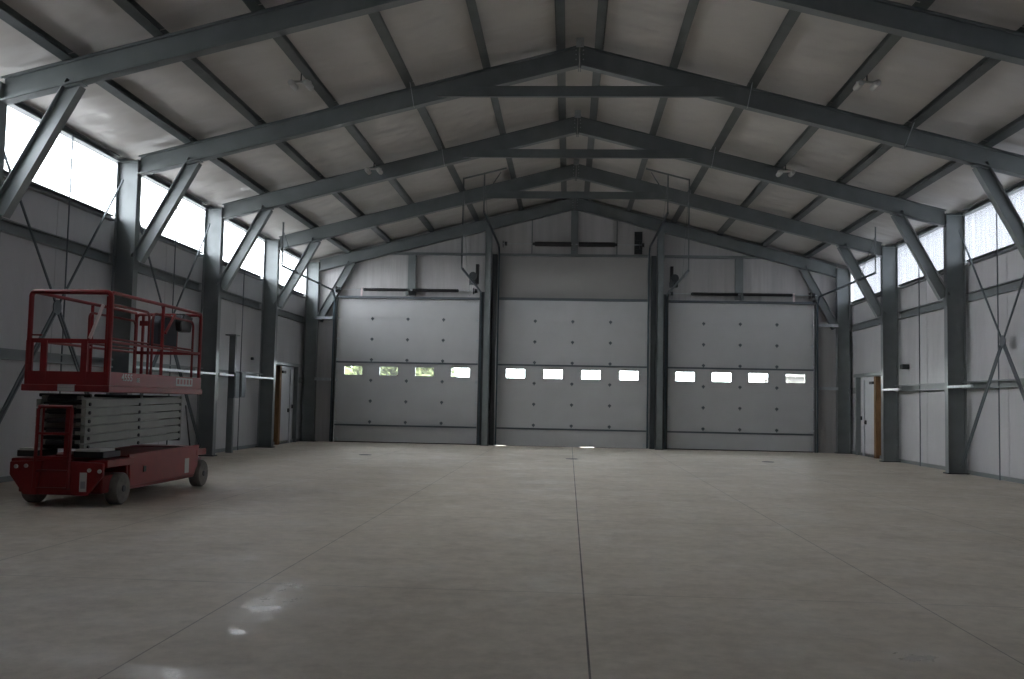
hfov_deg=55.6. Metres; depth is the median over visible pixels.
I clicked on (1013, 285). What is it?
upper girt
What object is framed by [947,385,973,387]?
rail
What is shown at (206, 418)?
steel column
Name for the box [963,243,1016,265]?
sill girt
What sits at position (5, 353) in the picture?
middle girt
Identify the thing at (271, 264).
steel column
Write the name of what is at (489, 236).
post
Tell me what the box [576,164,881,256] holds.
rafter
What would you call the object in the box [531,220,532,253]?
stud
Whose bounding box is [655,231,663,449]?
post
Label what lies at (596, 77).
purlin
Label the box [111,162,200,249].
window
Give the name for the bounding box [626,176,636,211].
purlin
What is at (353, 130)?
purlin
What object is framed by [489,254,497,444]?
door frame
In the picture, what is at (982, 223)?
window
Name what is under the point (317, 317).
corner girt
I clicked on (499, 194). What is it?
tie
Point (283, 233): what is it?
door track
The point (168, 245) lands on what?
trim
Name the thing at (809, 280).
knee brace
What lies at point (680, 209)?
purlin
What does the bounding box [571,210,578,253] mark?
stud
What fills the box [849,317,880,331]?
upper girt
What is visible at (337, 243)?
purlin
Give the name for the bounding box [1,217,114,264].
upper girt
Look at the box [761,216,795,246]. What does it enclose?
purlin
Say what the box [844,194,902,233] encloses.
purlin
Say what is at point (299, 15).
rafter
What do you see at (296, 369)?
door frame
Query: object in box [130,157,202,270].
knee brace
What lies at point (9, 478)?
baseboard
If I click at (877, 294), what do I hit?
sill girt
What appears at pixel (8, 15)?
purlin
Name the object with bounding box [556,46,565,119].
purlin
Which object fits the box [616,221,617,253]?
stud
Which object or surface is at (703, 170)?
purlin
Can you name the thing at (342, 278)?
knee brace
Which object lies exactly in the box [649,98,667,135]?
purlin
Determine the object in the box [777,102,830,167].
purlin
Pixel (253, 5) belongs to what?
purlin
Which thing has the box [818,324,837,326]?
corner girt
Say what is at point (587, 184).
purlin
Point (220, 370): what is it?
middle girt
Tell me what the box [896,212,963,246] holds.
strut
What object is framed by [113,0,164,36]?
purlin
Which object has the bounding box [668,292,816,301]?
shaft
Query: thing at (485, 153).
tie
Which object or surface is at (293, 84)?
lamp
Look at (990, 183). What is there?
knee brace
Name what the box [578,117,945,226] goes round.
rafter
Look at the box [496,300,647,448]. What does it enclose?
door
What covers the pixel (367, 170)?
lamp
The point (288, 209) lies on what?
purlin
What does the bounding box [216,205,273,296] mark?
knee brace
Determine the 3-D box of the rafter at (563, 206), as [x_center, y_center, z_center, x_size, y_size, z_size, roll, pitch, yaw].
[-2.203,-3.529,32.678,8.590,2.578,0.240,1,-4,3]
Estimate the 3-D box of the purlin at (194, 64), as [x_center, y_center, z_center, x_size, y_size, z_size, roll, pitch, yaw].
[-5.081,-4.385,16.714,0.182,0.164,4.576,1,-4,3]
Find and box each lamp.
[288,74,313,90]
[364,166,382,174]
[776,165,794,176]
[853,75,880,90]
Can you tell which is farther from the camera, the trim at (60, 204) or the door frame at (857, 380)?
the door frame at (857, 380)
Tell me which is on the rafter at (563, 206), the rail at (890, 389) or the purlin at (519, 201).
the purlin at (519, 201)
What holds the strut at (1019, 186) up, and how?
attached to the steel column at (955, 365)
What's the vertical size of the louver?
0.750 m
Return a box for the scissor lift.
[10,289,207,504]
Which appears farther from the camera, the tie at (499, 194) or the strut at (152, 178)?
the tie at (499, 194)
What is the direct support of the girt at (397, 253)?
attached to the wall at (389, 271)
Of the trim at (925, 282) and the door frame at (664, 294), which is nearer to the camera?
the trim at (925, 282)
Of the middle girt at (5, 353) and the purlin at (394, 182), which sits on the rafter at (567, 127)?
the purlin at (394, 182)
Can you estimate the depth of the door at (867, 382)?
29.69 m
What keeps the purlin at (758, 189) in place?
on the rafter at (587, 127)
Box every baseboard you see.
[0,438,300,482]
[851,451,1023,483]
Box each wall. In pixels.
[0,156,304,476]
[301,199,852,452]
[851,210,1023,478]
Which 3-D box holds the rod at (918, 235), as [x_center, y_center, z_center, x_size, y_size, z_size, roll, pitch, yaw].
[10.540,0.264,25.093,0.027,5.990,0.027,1,-4,3]
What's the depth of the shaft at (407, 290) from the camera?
32.39 m
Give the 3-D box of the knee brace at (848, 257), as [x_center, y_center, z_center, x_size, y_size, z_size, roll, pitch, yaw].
[9.793,-1.589,27.245,1.312,2.237,0.190,1,-4,3]
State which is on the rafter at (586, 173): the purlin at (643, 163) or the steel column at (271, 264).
the purlin at (643, 163)
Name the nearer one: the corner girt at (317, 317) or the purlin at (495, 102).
the purlin at (495, 102)
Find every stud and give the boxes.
[273,365,281,444]
[408,255,416,295]
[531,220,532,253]
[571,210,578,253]
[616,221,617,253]
[735,258,742,299]
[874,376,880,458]
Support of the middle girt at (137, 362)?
attached to the wall at (21, 271)
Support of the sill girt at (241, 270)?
attached to the wall at (21, 271)
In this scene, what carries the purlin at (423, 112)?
on the rafter at (567, 59)
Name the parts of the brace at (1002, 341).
plate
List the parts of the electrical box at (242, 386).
door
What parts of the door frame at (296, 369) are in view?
walk door header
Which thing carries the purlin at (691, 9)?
on the rafter at (591, 59)
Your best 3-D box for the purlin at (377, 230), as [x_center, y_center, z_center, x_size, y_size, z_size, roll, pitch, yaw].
[-4.271,-3.466,30.583,0.182,0.164,4.726,1,-4,3]
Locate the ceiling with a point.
(727, 40)
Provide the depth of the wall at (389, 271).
32.56 m
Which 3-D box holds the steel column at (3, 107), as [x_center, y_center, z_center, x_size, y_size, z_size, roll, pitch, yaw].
[-7.856,-0.822,14.323,0.500,6.036,0.280,1,-4,3]
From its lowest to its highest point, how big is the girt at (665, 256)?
0.080 m
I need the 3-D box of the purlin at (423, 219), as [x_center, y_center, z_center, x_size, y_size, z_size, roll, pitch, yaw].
[-2.816,-3.813,30.521,0.182,0.164,4.726,1,-4,3]
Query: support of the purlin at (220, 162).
on the rafter at (567, 59)
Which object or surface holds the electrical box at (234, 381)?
attached to the post at (233, 337)
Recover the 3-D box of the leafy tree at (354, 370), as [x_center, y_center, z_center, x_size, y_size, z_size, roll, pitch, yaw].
[-8.384,1.293,48.487,4.150,6.434,4.193,1,-4,0]
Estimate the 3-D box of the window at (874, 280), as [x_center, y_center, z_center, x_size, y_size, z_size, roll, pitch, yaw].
[11.072,-1.886,29.557,0.022,1.200,4.716,1,-4,3]
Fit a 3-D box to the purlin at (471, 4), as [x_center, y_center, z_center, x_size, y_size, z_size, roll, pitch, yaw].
[-0.627,-5.449,16.524,0.182,0.164,4.576,1,-4,3]
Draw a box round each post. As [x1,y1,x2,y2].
[225,334,239,452]
[480,229,492,445]
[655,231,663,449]
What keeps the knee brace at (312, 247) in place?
attached to the steel column at (271, 264)
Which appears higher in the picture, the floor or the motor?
the motor
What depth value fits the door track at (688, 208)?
31.74 m
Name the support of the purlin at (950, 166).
on the rafter at (591, 59)
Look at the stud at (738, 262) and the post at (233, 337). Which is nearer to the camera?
the post at (233, 337)
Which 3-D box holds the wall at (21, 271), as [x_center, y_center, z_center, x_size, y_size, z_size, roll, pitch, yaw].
[-8.212,-0.911,14.470,0.150,6.220,37.568,1,-4,3]
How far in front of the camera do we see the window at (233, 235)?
26.19 m
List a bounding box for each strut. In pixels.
[7,102,119,161]
[119,159,207,208]
[206,206,265,240]
[264,238,300,259]
[848,244,897,269]
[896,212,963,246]
[962,180,1023,214]
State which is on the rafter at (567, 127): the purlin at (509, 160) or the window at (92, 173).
the purlin at (509, 160)
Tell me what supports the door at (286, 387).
in the wall at (21, 271)
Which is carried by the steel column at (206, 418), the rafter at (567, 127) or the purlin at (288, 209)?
the rafter at (567, 127)
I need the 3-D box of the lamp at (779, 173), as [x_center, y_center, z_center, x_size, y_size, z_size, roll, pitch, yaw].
[6.374,-3.989,22.600,0.400,0.360,0.340,1,-4,3]
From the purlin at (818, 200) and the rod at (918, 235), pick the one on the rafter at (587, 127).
the purlin at (818, 200)
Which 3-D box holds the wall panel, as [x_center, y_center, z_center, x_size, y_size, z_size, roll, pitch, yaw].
[2.064,-2.070,32.523,5.020,1.510,0.160,1,-4,3]
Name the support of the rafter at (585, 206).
attached to the steel column at (843, 295)
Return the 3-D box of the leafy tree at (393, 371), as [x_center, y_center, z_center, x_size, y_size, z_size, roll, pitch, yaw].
[-5.737,1.651,51.470,3.028,6.214,3.107,0,-4,23]
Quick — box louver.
[634,232,641,254]
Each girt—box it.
[0,348,112,367]
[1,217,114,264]
[3,170,116,220]
[136,361,202,374]
[138,262,203,291]
[139,227,204,256]
[218,369,262,379]
[221,290,263,309]
[223,261,264,280]
[278,308,306,322]
[279,284,306,297]
[314,377,330,380]
[316,316,332,319]
[390,252,484,255]
[500,253,647,257]
[664,255,762,258]
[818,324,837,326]
[818,387,837,389]
[849,292,879,305]
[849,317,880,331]
[895,383,944,391]
[896,269,943,288]
[896,299,943,319]
[962,378,1023,388]
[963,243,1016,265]
[964,277,1023,301]
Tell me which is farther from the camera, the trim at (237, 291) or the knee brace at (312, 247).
the knee brace at (312, 247)
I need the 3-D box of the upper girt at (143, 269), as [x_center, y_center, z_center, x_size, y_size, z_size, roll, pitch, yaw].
[-7.652,-1.397,21.300,0.130,0.200,4.386,1,-4,3]
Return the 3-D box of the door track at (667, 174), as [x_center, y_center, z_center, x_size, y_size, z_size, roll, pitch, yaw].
[4.300,-0.530,29.027,1.160,7.853,6.140,1,-4,3]
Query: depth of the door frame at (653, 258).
31.99 m
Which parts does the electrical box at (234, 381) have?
door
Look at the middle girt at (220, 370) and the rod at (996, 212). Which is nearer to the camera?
the rod at (996, 212)
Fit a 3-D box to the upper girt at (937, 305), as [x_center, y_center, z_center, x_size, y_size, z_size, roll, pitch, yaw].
[10.642,-0.799,24.826,0.130,0.200,4.386,1,-4,3]
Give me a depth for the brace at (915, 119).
18.03 m
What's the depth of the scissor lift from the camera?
12.71 m
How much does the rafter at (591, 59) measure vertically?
2.578 m
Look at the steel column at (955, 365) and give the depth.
22.45 m
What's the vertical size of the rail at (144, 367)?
0.045 m
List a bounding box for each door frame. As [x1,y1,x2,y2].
[276,361,300,441]
[330,292,484,444]
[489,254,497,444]
[499,297,647,301]
[649,256,656,448]
[662,294,817,452]
[854,372,880,454]
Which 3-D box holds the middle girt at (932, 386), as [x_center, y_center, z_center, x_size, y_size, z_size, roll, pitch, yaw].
[10.572,1.216,24.696,0.190,0.170,4.386,1,-4,3]
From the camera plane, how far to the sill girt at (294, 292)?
31.61 m
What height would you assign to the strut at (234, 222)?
0.120 m
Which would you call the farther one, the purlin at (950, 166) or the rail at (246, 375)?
the rail at (246, 375)
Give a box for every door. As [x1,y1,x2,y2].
[280,365,292,442]
[334,298,479,444]
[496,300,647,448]
[667,303,813,452]
[862,376,873,456]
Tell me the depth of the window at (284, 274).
30.88 m
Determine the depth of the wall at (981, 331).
22.41 m
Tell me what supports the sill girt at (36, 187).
attached to the wall at (21, 271)
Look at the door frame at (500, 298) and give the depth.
32.25 m
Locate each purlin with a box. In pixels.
[0,0,72,60]
[69,53,191,143]
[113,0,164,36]
[161,29,261,125]
[189,137,265,193]
[242,0,261,11]
[259,5,336,107]
[260,120,321,180]
[263,189,314,228]
[313,224,351,252]
[320,175,362,216]
[334,101,381,165]
[360,212,391,242]
[368,11,413,87]
[380,160,412,204]
[410,200,434,232]
[412,82,443,149]
[443,145,464,191]
[464,188,478,221]
[466,0,490,68]
[491,98,505,134]
[506,158,515,178]
[516,199,523,210]
[554,0,564,49]
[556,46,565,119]
[559,116,565,166]
[560,164,566,199]
[584,164,591,199]
[586,116,596,166]
[589,46,603,119]
[595,0,607,49]
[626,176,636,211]
[636,159,647,179]
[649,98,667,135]
[669,0,698,68]
[672,191,687,222]
[690,146,713,193]
[712,82,749,151]
[717,203,743,234]
[742,163,778,206]
[748,10,800,87]
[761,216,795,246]
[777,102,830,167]
[794,178,841,220]
[803,229,845,257]
[829,2,918,108]
[840,122,910,183]
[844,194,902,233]
[899,140,986,198]
[908,27,1023,127]
[916,0,934,8]
[984,114,1023,146]
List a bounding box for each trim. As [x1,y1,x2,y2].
[48,201,62,392]
[158,244,169,444]
[235,272,238,333]
[924,280,927,462]
[1004,253,1009,476]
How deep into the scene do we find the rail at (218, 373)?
24.04 m
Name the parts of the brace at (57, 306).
plate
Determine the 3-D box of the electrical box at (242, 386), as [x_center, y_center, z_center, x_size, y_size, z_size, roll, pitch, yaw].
[-7.062,1.176,25.231,0.175,0.660,0.340,1,-4,3]
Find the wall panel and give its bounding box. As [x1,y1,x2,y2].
[499,256,647,298]
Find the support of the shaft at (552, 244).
attached to the stud at (574, 214)
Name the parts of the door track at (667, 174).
rail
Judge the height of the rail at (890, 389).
0.055 m
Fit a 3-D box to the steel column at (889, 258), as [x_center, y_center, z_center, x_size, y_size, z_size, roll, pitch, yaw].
[10.536,0.379,27.071,0.500,6.036,0.280,1,-4,3]
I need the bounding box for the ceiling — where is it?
[0,0,1023,265]
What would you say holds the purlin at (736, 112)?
on the rafter at (591, 59)
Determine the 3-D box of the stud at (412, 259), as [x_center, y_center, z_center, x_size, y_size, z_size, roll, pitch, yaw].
[-3.373,-2.165,32.736,0.260,1.370,0.140,1,-4,3]
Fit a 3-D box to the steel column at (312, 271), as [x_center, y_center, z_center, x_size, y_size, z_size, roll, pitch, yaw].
[-6.784,0.396,32.685,0.500,6.036,0.280,1,-4,3]
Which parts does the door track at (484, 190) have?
rail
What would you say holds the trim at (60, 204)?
attached to the wall at (21, 271)
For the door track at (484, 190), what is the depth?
32.10 m
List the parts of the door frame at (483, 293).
door header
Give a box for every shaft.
[335,286,477,295]
[502,241,643,249]
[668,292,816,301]
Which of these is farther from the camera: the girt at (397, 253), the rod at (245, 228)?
the girt at (397, 253)
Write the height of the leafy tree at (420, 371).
6.129 m
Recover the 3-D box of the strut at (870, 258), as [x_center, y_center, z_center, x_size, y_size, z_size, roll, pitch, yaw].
[10.946,-2.480,29.553,0.140,0.120,4.386,1,-4,3]
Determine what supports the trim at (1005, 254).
attached to the wall at (981, 331)
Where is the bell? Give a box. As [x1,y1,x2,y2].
[900,364,908,368]
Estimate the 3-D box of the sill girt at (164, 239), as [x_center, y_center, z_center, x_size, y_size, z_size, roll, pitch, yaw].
[-7.636,-2.196,21.352,0.130,0.100,4.386,1,-4,3]
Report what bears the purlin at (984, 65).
on the rafter at (591, 59)
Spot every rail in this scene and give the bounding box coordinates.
[136,366,215,374]
[218,373,233,375]
[246,375,273,378]
[882,388,900,390]
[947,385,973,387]
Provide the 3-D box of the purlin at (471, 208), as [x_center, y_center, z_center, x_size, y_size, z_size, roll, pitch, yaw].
[-1.306,-4.174,30.457,0.182,0.164,4.726,1,-4,3]
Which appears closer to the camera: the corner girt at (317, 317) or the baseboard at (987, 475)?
the baseboard at (987, 475)
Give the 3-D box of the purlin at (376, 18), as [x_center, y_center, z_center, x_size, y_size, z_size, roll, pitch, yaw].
[-2.116,-5.093,16.588,0.182,0.164,4.576,1,-4,3]
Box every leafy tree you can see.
[344,366,384,374]
[381,367,397,375]
[415,367,455,376]
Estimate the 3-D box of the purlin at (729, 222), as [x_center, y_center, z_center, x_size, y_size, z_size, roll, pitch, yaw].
[6.746,-3.657,29.952,0.182,0.164,4.726,1,-4,3]
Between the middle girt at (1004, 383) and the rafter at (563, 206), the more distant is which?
the rafter at (563, 206)
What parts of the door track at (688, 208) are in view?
rail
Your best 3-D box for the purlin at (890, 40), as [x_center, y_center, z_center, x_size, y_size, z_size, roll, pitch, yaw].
[5.935,-4.577,16.083,0.182,0.164,4.576,1,-4,3]
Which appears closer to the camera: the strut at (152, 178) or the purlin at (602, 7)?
the purlin at (602, 7)
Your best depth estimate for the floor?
8.34 m
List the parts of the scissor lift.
lid, scissor arm, scissor arm, scissor arm, decal plate, label panel, scissor arm, scissor arm, scissor arm, lid, scissor arm, scissor arm, scissor arm, scissor arm, scissor arm, platform frame, extension rail, scissor arm, scissor arm, scissor arm, scissor arm, scissor arm, scissor arm, scissor arm, extension rail, extension rail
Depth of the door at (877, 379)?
28.63 m
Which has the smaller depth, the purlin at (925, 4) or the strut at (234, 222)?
the purlin at (925, 4)
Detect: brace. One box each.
[0,78,87,228]
[0,153,123,423]
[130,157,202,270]
[139,222,210,447]
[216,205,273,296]
[274,237,321,313]
[315,261,355,326]
[798,266,839,334]
[836,243,884,322]
[890,210,950,306]
[903,119,915,148]
[958,230,1023,467]
[971,161,1023,258]
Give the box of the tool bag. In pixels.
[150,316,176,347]
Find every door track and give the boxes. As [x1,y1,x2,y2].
[281,222,334,441]
[461,178,481,444]
[465,167,506,445]
[646,168,688,447]
[664,179,689,448]
[816,227,875,452]
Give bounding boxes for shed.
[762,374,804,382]
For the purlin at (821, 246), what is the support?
on the rafter at (585, 206)
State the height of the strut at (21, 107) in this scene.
0.120 m
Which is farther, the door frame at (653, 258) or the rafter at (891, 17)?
the door frame at (653, 258)
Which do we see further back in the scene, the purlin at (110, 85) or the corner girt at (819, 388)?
the corner girt at (819, 388)
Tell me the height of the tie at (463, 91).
0.200 m
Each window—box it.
[4,106,112,213]
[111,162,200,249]
[200,209,260,274]
[260,241,303,292]
[853,247,901,300]
[901,215,968,282]
[969,189,1023,257]
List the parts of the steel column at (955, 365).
plate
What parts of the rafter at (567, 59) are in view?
plate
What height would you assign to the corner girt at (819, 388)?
0.090 m
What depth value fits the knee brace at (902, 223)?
22.63 m
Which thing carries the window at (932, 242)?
in the wall at (981, 331)
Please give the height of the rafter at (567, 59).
2.578 m
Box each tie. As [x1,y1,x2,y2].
[437,86,723,97]
[463,149,691,158]
[481,191,671,199]
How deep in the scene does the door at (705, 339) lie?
31.93 m
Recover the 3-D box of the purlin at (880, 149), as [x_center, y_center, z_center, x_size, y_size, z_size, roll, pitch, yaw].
[7.644,-3.877,20.571,0.182,0.164,4.576,1,-4,3]
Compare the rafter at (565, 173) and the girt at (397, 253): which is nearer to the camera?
the rafter at (565, 173)
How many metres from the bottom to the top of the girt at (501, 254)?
0.080 m
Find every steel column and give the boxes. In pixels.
[0,81,6,231]
[106,159,141,394]
[195,207,223,455]
[255,239,279,447]
[299,262,319,441]
[834,268,851,453]
[879,245,900,461]
[943,213,969,474]
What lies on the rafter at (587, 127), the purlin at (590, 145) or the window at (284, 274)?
the purlin at (590, 145)
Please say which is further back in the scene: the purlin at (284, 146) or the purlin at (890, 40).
the purlin at (284, 146)
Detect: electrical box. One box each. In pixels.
[228,372,239,397]
[239,372,245,397]
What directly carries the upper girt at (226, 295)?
attached to the wall at (21, 271)
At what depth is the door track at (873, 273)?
31.50 m
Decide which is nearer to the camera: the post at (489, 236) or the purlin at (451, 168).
the purlin at (451, 168)
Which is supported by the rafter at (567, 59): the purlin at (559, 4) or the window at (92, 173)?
the purlin at (559, 4)
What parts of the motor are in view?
motor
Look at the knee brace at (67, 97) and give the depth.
14.40 m
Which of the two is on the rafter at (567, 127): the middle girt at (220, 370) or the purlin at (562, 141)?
the purlin at (562, 141)
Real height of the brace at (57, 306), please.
5.481 m
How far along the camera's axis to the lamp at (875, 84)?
16.45 m
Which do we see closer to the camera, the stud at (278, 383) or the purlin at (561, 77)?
the purlin at (561, 77)
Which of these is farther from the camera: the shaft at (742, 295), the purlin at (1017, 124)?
the shaft at (742, 295)
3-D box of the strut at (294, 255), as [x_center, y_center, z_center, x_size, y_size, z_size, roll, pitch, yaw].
[-7.070,-2.773,30.625,0.140,0.120,4.386,1,-4,3]
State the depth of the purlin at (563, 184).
30.51 m
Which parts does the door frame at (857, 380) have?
walk door header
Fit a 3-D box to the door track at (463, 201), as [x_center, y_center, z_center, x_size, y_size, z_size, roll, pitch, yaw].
[-1.220,-0.468,29.346,0.055,7.548,6.140,1,-4,3]
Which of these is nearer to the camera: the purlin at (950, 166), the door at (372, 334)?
the purlin at (950, 166)
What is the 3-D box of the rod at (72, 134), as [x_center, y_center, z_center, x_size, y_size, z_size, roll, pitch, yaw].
[-7.823,-0.636,16.957,0.027,5.990,0.027,1,-4,3]
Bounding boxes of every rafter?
[0,0,421,104]
[138,46,579,176]
[222,117,576,220]
[278,164,575,249]
[319,199,574,271]
[575,199,836,277]
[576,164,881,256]
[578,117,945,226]
[580,46,1023,178]
[752,0,1023,65]
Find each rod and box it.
[57,134,73,452]
[166,207,177,444]
[237,228,245,449]
[918,235,920,465]
[996,212,1000,479]
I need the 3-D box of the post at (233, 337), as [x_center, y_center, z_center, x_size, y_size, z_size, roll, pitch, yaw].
[-7.231,1.388,24.931,0.280,3.030,0.310,1,-4,3]
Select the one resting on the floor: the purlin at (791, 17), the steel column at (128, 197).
the steel column at (128, 197)
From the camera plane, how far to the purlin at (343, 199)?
26.48 m
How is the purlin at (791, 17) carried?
on the rafter at (591, 59)
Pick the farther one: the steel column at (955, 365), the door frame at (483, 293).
the door frame at (483, 293)
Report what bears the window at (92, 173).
in the wall at (21, 271)
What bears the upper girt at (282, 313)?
attached to the steel column at (312, 271)
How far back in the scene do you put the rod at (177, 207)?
21.62 m
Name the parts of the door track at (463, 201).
rail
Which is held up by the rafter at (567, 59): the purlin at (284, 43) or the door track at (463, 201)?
the purlin at (284, 43)
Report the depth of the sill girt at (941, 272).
25.82 m
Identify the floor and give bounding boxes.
[0,441,1023,678]
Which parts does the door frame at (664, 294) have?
door header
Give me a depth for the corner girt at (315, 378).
32.49 m
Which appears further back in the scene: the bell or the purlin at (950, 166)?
the bell
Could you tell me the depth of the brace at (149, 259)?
22.11 m
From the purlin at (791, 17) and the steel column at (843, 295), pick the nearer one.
the purlin at (791, 17)
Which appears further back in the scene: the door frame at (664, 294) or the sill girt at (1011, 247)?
the door frame at (664, 294)

